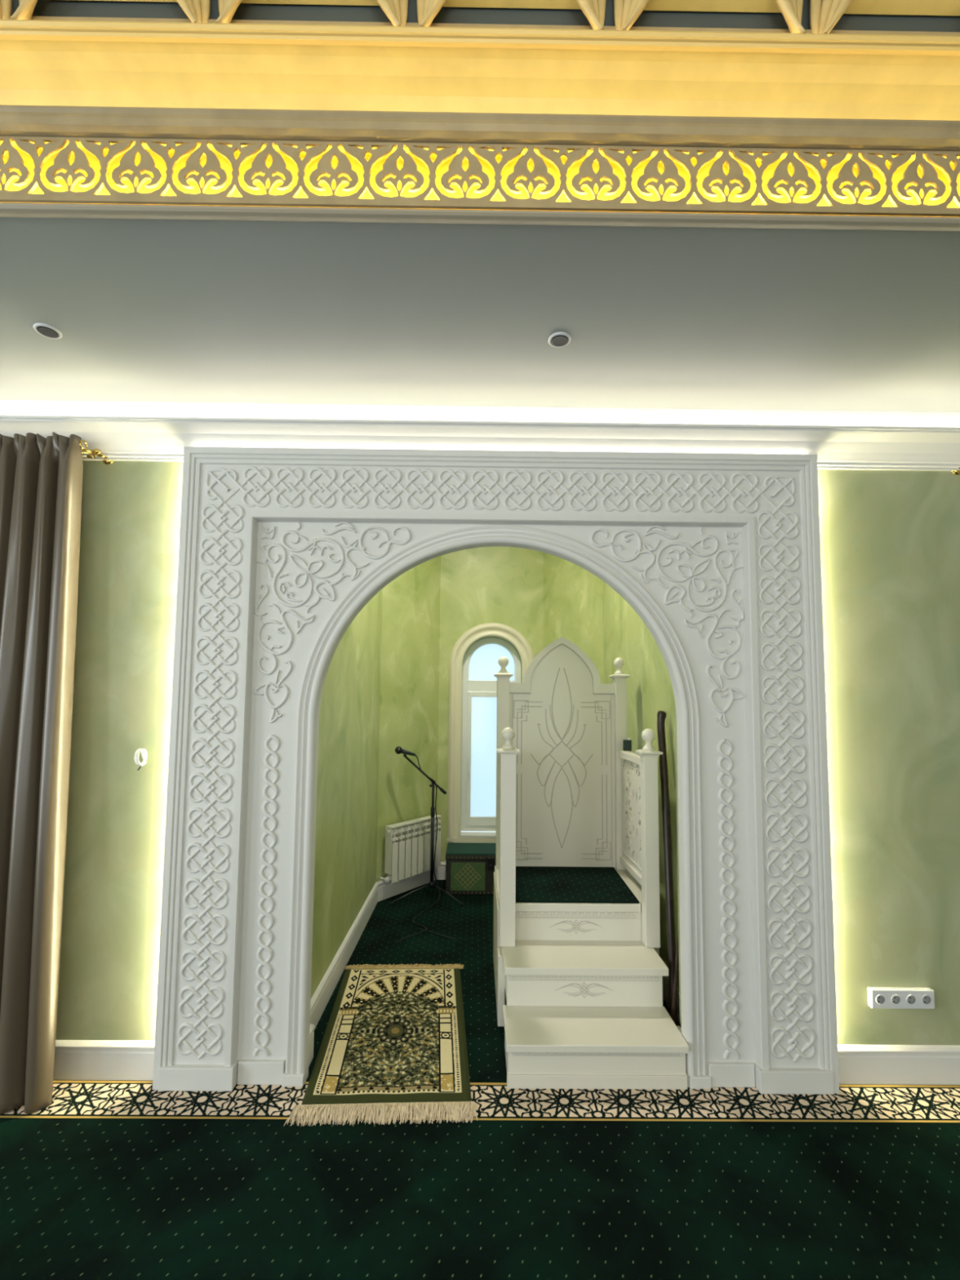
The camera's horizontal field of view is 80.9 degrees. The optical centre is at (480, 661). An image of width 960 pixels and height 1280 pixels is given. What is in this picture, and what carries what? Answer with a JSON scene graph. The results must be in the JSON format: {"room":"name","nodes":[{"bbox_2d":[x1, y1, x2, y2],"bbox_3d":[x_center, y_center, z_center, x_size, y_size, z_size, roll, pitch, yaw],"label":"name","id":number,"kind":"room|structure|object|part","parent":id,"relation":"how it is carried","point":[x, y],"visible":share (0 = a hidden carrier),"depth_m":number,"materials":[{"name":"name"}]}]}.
{"room":"mosque","nodes":[
{"label":"mosque","id":0,"kind":"room"},
{"bbox_2d":[311,588,382,998],"bbox_3d":[-0.939,0.158,3.962,0.120,3.700,2.220,1,-4,0],"label":"wall","id":1,"kind":"structure","parent":0,"point":[346,841],"depth_m":3.75,"materials":[{"name":"paint"}]},
{"bbox_2d":[308,862,445,1066],"bbox_3d":[-0.796,1.942,4.109,0.467,0.165,2.954,0,-4,9],"label":"baseboard","id":2,"kind":"structure","parent":1,"relation":"attached to","point":[382,890],"depth_m":3.90,"materials":[{"name":"white paint"}]},
{"bbox_2d":[376,555,440,881],"bbox_3d":[-0.673,0.266,5.414,0.163,3.700,0.948,-2,-5,34],"label":"wall","id":3,"kind":"structure","parent":0,"point":[411,631],"depth_m":5.30,"materials":[{"name":"paint"}]},
{"bbox_2d":[377,814,441,883],"bbox_3d":[-0.607,1.698,5.155,0.118,0.477,0.745,-3,-5,39],"label":"radiator","id":4,"kind":"object","parent":3,"relation":"attached to","point":[407,843],"visible":0.92,"depth_m":5.07,"materials":[{"name":"white metal"}]},
{"bbox_3d":[-0.797,1.649,4.901,0.077,0.385,0.007,-2,-5,36],"label":"plate","id":5,"kind":"part","parent":4,"relation":"part of","materials":[{"name":"white metal"}]},
{"bbox_3d":[-0.407,1.691,5.430,0.077,0.385,0.007,-2,-5,36],"label":"plate","id":6,"kind":"part","parent":4,"relation":"part of","materials":[{"name":"white metal"}]},
{"bbox_2d":[0,880,959,1279],"bbox_3d":[-0.022,1.821,0.520,10.200,0.102,11.500,1,-4,0],"label":"floor","id":7,"kind":"structure","parent":0,"point":[110,1180],"depth_m":2.05,"materials":[{"name":"green carpet"}]},
{"bbox_2d":[284,963,477,1126],"bbox_3d":[-0.442,1.929,2.997,0.790,0.032,1.403,1,-4,-3],"label":"rug","id":8,"kind":"object","parent":7,"relation":"on","point":[393,1044],"visible":1,"depth_m":2.75,"materials":[{"name":"green fabric"}]},
{"bbox_2d":[389,756,463,906],"bbox_3d":[-0.450,1.472,5.121,0.636,1.249,0.604,1,-4,0],"label":"microphone stand","id":9,"kind":"object","parent":7,"relation":"on","point":[432,882],"visible":0.98,"depth_m":5.02,"materials":[{"name":"black metal"}]},
{"bbox_2d":[395,746,415,757],"bbox_3d":[-0.659,0.796,4.960,0.184,0.098,0.070,1,-4,0],"label":"microphone","id":10,"kind":"object","parent":9,"relation":"attached to","point":[398,749],"visible":1,"depth_m":4.95,"materials":[{"name":"black plastic"}]},
{"bbox_2d":[395,746,402,754],"bbox_3d":[-0.716,0.781,4.961,0.070,0.069,0.070,1,-4,0],"label":"grille","id":11,"kind":"object","parent":10,"relation":"attached to","point":[398,749],"depth_m":4.94,"materials":[{"name":"black metal"}]},
{"bbox_3d":[-0.633,0.800,4.961,0.134,0.065,0.042,1,-4,0],"label":"handle","id":12,"kind":"part","parent":10,"relation":"part of","materials":[{"name":"black metal"}]},
{"bbox_3d":[-0.594,2.019,4.910,0.389,0.112,0.013,3,-5,-32],"label":"leg","id":13,"kind":"part","parent":9,"relation":"part of","materials":[{"name":"black metal"}]},
{"bbox_2d":[395,755,456,944],"bbox_3d":[-0.389,1.427,4.553,0.436,1.267,0.980,1,-4,0],"label":"microphone cable","id":14,"kind":"object","parent":9,"relation":"hanging from","point":[425,930],"visible":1,"depth_m":4.93,"materials":[{"name":"black plastic"}]},
{"bbox_3d":[-0.323,2.031,4.201,0.352,0.007,0.011,-2,-5,34],"label":"cord","id":15,"kind":"part","parent":14,"relation":"part of","materials":[{"name":"black plastic"}]},
{"bbox_3d":[-0.482,1.020,5.040,0.400,0.357,0.030,3,-5,-26],"label":"boom arm","id":16,"kind":"part","parent":9,"relation":"part of","materials":[{"name":"black plastic"}]},
{"bbox_3d":[-0.290,2.022,4.905,0.358,0.112,0.013,-3,-5,38],"label":"leg","id":17,"kind":"part","parent":9,"relation":"part of","materials":[{"name":"black plastic"}]},
{"bbox_2d":[445,842,495,894],"bbox_3d":[0.095,1.932,5.266,0.818,0.362,0.419,1,-4,0],"label":"ottoman","id":18,"kind":"object","parent":7,"relation":"on","point":[469,867],"visible":0.58,"depth_m":5.08,"materials":[{"name":"green fabric"}]},
{"bbox_3d":[-0.109,1.939,5.075,0.310,0.245,0.008,1,-4,0],"label":"panel","id":19,"kind":"part","parent":18,"relation":"part of","materials":[{"name":"green fabric"}]},
{"bbox_3d":[0.096,1.789,5.285,0.818,0.042,0.401,1,-4,0],"label":"lid","id":20,"kind":"part","parent":18,"relation":"part of","materials":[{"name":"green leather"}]},
{"bbox_2d":[445,842,495,855],"bbox_3d":[0.097,1.760,5.290,0.810,0.016,0.395,1,-4,0],"label":"cushion","id":21,"kind":"object","parent":18,"relation":"on","point":[453,848],"depth_m":5.24,"materials":[{"name":"green fabric"}]},
{"bbox_2d":[493,636,688,1089],"bbox_3d":[0.562,0.876,3.271,0.950,2.194,1.377,1,-4,0],"label":"minbar","id":22,"kind":"object","parent":7,"relation":"on","point":[580,971],"visible":1,"depth_m":3.17,"materials":[{"name":"beige paint"}]},
{"bbox_3d":[0.158,0.760,3.901,0.086,1.298,0.080,1,-4,0],"label":"newel post","id":23,"kind":"part","parent":22,"relation":"part of","materials":[{"name":"beige paint"}]},
{"bbox_3d":[0.154,1.040,3.145,0.086,1.036,0.082,1,-4,0],"label":"newel post","id":24,"kind":"part","parent":22,"relation":"part of","materials":[{"name":"beige paint"}]},
{"bbox_3d":[0.972,0.768,3.907,0.078,1.298,0.080,1,-4,0],"label":"newel post","id":25,"kind":"part","parent":22,"relation":"part of","materials":[{"name":"beige paint"}]},
{"bbox_2d":[622,737,631,751],"bbox_3d":[1.003,0.561,3.832,0.057,0.090,0.052,-1,-4,21],"label":"box","id":26,"kind":"object","parent":22,"relation":"on","point":[627,744],"visible":1,"depth_m":3.81,"materials":[{"name":"green"}]},
{"bbox_3d":[0.981,0.611,3.551,0.052,0.050,0.653,1,-4,0],"label":"rail","id":27,"kind":"part","parent":22,"relation":"part of","materials":[{"name":"beige paint"}]},
{"bbox_3d":[0.974,1.319,3.499,0.044,0.045,0.653,1,-4,0],"label":"rail","id":28,"kind":"part","parent":22,"relation":"part of","materials":[{"name":"beige paint"}]},
{"bbox_3d":[0.978,0.963,3.525,0.014,0.669,0.643,1,-4,0],"label":"lattice panel","id":29,"kind":"part","parent":22,"relation":"part of","materials":[{"name":"beige paint"}]},
{"bbox_3d":[0.978,0.964,3.525,0.022,0.607,0.566,1,-4,0],"label":"panel moulding","id":30,"kind":"part","parent":22,"relation":"part of","materials":[{"name":"beige paint"}]},
{"bbox_3d":[0.950,1.048,3.150,0.078,1.036,0.082,1,-4,0],"label":"newel post","id":31,"kind":"part","parent":22,"relation":"part of","materials":[{"name":"beige paint"}]},
{"bbox_2d":[657,710,678,1026],"bbox_3d":[1.028,1.116,3.102,0.054,1.682,0.377,0,-4,12],"label":"staff","id":32,"kind":"object","parent":7,"relation":"on","point":[661,715],"visible":0.9,"depth_m":3.06,"materials":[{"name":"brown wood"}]},
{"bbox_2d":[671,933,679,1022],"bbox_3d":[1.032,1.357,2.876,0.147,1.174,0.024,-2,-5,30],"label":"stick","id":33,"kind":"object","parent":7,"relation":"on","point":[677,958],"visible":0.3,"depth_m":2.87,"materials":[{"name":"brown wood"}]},
{"bbox_2d":[0,217,959,412],"bbox_3d":[-0.001,-1.368,2.292,10.000,0.120,1.105,1,-4,0],"label":"ceiling","id":34,"kind":"structure","parent":0,"point":[143,309],"depth_m":2.15,"materials":[{"name":"grey paint"}]},
{"bbox_2d":[32,322,62,338],"bbox_3d":[-1.731,-1.323,2.256,0.094,0.010,0.094,1,-4,0],"label":"recessed light","id":35,"kind":"object","parent":34,"relation":"in","point":[47,331],"visible":1,"depth_m":2.25,"materials":[{"name":"white plastic"}]},
{"bbox_2d":[0,105,959,151],"bbox_3d":[0.006,-1.710,1.746,8.000,0.304,0.164,1,-4,0],"label":"trim","id":36,"kind":"structure","parent":34,"relation":"attached to","point":[42,121],"depth_m":1.67,"materials":[{"name":"beige paint"}]},
{"bbox_2d":[0,202,959,231],"bbox_3d":[0.003,-1.342,1.710,8.000,0.022,0.058,1,-4,0],"label":"trim","id":37,"kind":"structure","parent":34,"relation":"attached to","point":[6,209],"depth_m":1.69,"materials":[{"name":"beige paint"}]},
{"bbox_2d":[0,136,959,217],"bbox_3d":[0.260,-1.454,1.709,5.554,0.202,0.040,1,-4,0],"label":"frieze","id":38,"kind":"object","parent":34,"relation":"attached to","point":[33,169],"visible":1,"depth_m":1.69,"materials":[{"name":"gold metal"}]},
{"bbox_2d":[0,39,959,120],"bbox_3d":[0.006,-1.725,1.772,8.000,0.253,0.195,1,-4,0],"label":"trim","id":39,"kind":"structure","parent":34,"relation":"attached to","point":[51,73],"depth_m":1.76,"materials":[{"name":"paint"}]},
{"bbox_2d":[0,15,959,55],"bbox_3d":[0.008,-1.848,1.695,8.000,0.032,0.086,1,-4,0],"label":"trim","id":40,"kind":"structure","parent":39,"relation":"attached to","point":[10,29],"depth_m":1.66,"materials":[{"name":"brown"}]},
{"bbox_2d":[0,0,959,33],"bbox_3d":[0.097,-2.120,1.608,6.988,0.500,0.290,1,-4,0],"label":"trim","id":41,"kind":"structure","parent":40,"relation":"attached to","point":[824,15],"depth_m":1.70,"materials":[{"name":"paint"}]},
{"bbox_2d":[547,331,571,347],"bbox_3d":[0.322,-1.302,2.280,0.094,0.010,0.094,1,-4,0],"label":"recessed light","id":42,"kind":"object","parent":34,"relation":"in","point":[561,339],"visible":1,"depth_m":2.27,"materials":[{"name":"white plastic"}]},
{"bbox_2d":[436,546,543,862],"bbox_3d":[0.111,0.298,5.754,1.049,3.700,0.200,1,-4,0],"label":"wall","id":43,"kind":"structure","parent":0,"point":[500,584],"depth_m":5.72,"materials":[{"name":"paint"}]},
{"bbox_2d":[446,622,534,843],"bbox_3d":[0.117,0.700,5.677,0.864,2.177,0.196,1,-4,0],"label":"window","id":44,"kind":"structure","parent":43,"relation":"in","point":[459,784],"depth_m":5.65,"materials":[{"name":"white plastic"}]},
{"bbox_3d":[-0.114,1.041,5.664,0.022,0.160,0.034,1,-4,0],"label":"handle","id":45,"kind":"part","parent":44,"relation":"part of","materials":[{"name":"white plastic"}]},
{"bbox_3d":[0.107,1.721,5.587,0.596,0.027,0.132,1,-4,0],"label":"sill","id":46,"kind":"part","parent":44,"relation":"part of","materials":[{"name":"white paint"}]},
{"bbox_3d":[0.114,0.977,5.711,0.496,1.340,0.048,1,-4,0],"label":"sash","id":47,"kind":"part","parent":44,"relation":"part of","materials":[{"name":"white plastic"}]},
{"bbox_2d":[55,460,959,1044],"bbox_3d":[-0.021,0.281,2.777,10.000,3.300,0.140,1,-4,0],"label":"wall","id":48,"kind":"structure","parent":0,"point":[890,540],"depth_m":2.70,"materials":[{"name":"green paint"}]},
{"bbox_2d":[79,439,114,464],"bbox_3d":[-2.307,-1.017,2.712,1.000,0.068,0.144,1,-4,0],"label":"curtain rod","id":49,"kind":"object","parent":48,"relation":"attached to","point":[96,451],"visible":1,"depth_m":2.73,"materials":[{"name":"gold metal"}]},
{"bbox_2d":[0,431,83,1114],"bbox_3d":[-2.342,0.402,2.518,1.057,2.962,0.156,1,-4,0],"label":"curtain","id":50,"kind":"object","parent":49,"relation":"hanging from","point":[41,477],"visible":1,"depth_m":2.51,"materials":[{"name":"brown fabric"}]},
{"bbox_3d":[-2.340,-1.023,2.729,0.934,0.018,0.018,1,-4,0],"label":"rod","id":51,"kind":"part","parent":49,"relation":"part of","materials":[{"name":"gold metal"}]},
{"bbox_2d":[53,1040,155,1080],"bbox_3d":[-3.215,1.807,2.563,3.640,0.165,0.020,1,-4,0],"label":"baseboard","id":52,"kind":"structure","parent":48,"relation":"attached to","point":[74,1060],"depth_m":2.56,"materials":[{"name":"white paint"}]},
{"bbox_2d":[133,748,146,770],"bbox_3d":[-1.602,0.463,2.657,0.047,0.103,0.052,4,-5,-40],"label":"coiled cable","id":53,"kind":"object","parent":48,"relation":"attached to","point":[144,755],"visible":1,"depth_m":2.66,"materials":[{"name":"white plastic"}]},
{"bbox_2d":[0,400,959,471],"bbox_3d":[-0.006,-1.127,2.742,10.000,0.295,0.134,1,-4,0],"label":"trim","id":54,"kind":"structure","parent":48,"relation":"attached to","point":[122,431],"depth_m":2.75,"materials":[{"name":"white paint"}]},
{"bbox_2d":[152,446,839,1094],"bbox_3d":[0.090,0.451,2.662,3.061,2.948,0.110,1,-4,0],"label":"arched portal","id":55,"kind":"object","parent":48,"relation":"attached to","point":[717,555],"visible":1,"depth_m":2.67,"materials":[{"name":"white paint"}]},
{"bbox_3d":[-0.990,1.069,2.612,0.076,1.451,0.013,1,-4,0],"label":"ring chain","id":56,"kind":"part","parent":55,"relation":"part of","materials":[{"name":"white paint"}]},
{"bbox_3d":[0.086,0.628,2.668,1.917,2.594,0.073,1,-4,0],"label":"arch moulding","id":57,"kind":"part","parent":55,"relation":"part of","materials":[{"name":"white paint"}]},
{"bbox_3d":[0.089,0.623,2.669,2.381,2.605,0.023,1,-4,0],"label":"panel","id":58,"kind":"part","parent":55,"relation":"part of","materials":[{"name":"white paint"}]},
{"bbox_3d":[1.158,1.091,2.626,0.076,1.451,0.013,1,-4,0],"label":"ring chain","id":59,"kind":"part","parent":55,"relation":"part of","materials":[{"name":"white paint"}]},
{"bbox_2d":[837,1044,959,1084],"bbox_3d":[3.260,1.872,2.605,3.410,0.165,0.020,1,-4,0],"label":"baseboard","id":60,"kind":"structure","parent":48,"relation":"attached to","point":[903,1064],"depth_m":2.59,"materials":[{"name":"white paint"}]},
{"bbox_2d":[867,986,934,1008],"bbox_3d":[1.941,1.551,2.612,0.307,0.094,0.033,1,-4,0],"label":"wall socket","id":61,"kind":"object","parent":48,"relation":"attached to","point":[899,997],"visible":1,"depth_m":2.60,"materials":[{"name":"white plastic"}]},
{"bbox_2d":[875,994,885,1004],"bbox_3d":[1.847,1.558,2.596,0.045,0.045,0.003,1,-4,0],"label":"outlet","id":62,"kind":"object","parent":61,"relation":"attached to","point":[880,998],"depth_m":2.60,"materials":[{"name":"grey plastic"}]},
{"bbox_2d":[890,994,901,1004],"bbox_3d":[1.918,1.559,2.597,0.045,0.045,0.003,1,-4,0],"label":"outlet","id":63,"kind":"object","parent":61,"relation":"attached to","point":[895,999],"depth_m":2.60,"materials":[{"name":"grey plastic"}]},
{"bbox_2d":[906,994,916,1004],"bbox_3d":[1.989,1.560,2.597,0.045,0.045,0.003,1,-4,0],"label":"outlet","id":64,"kind":"object","parent":61,"relation":"attached to","point":[911,999],"depth_m":2.60,"materials":[{"name":"grey plastic"}]},
{"bbox_2d":[921,995,931,1004],"bbox_3d":[2.060,1.560,2.598,0.045,0.045,0.003,1,-4,0],"label":"outlet","id":65,"kind":"object","parent":61,"relation":"attached to","point":[926,999],"depth_m":2.60,"materials":[{"name":"grey plastic"}]},
{"bbox_2d":[951,466,959,475],"bbox_3d":[2.873,-0.959,2.782,1.039,0.062,0.070,1,-4,0],"label":"curtain rod","id":66,"kind":"object","parent":48,"relation":"attached to","point":[955,472],"visible":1,"depth_m":2.80,"materials":[{"name":"gold metal"}]},
{"bbox_2d":[543,552,604,684],"bbox_3d":[0.892,0.282,5.425,0.161,3.700,0.939,3,-5,-34],"label":"wall","id":67,"kind":"structure","parent":0,"point":[573,596],"depth_m":5.37,"materials":[{"name":"paint"}]},
{"bbox_2d":[603,581,679,987],"bbox_3d":[1.171,0.179,3.976,0.120,3.700,2.220,1,-4,0],"label":"wall","id":68,"kind":"structure","parent":0,"point":[649,688],"depth_m":3.77,"materials":[{"name":"paint"}]},
{"bbox_2d":[662,976,681,1034],"bbox_3d":[0.971,1.959,4.111,0.450,0.165,2.937,1,-4,-8],"label":"baseboard","id":69,"kind":"structure","parent":68,"relation":"attached to","point":[665,979],"depth_m":3.23,"materials":[{"name":"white paint"}]},
{"bbox_3d":[0.037,-2.821,-1.299,10.000,0.100,7.000,1,-4,0],"label":"ceiling","id":70,"kind":"structure","parent":0,"visible":0},
{"bbox_2d":[12,0,959,31],"bbox_3d":[0.011,-2.203,1.775,8.000,0.688,0.058,1,-4,0],"label":"trim","id":71,"kind":"structure","parent":70,"relation":"attached to","point":[68,8],"depth_m":1.73,"materials":[{"name":"beige wood"}]}
]}

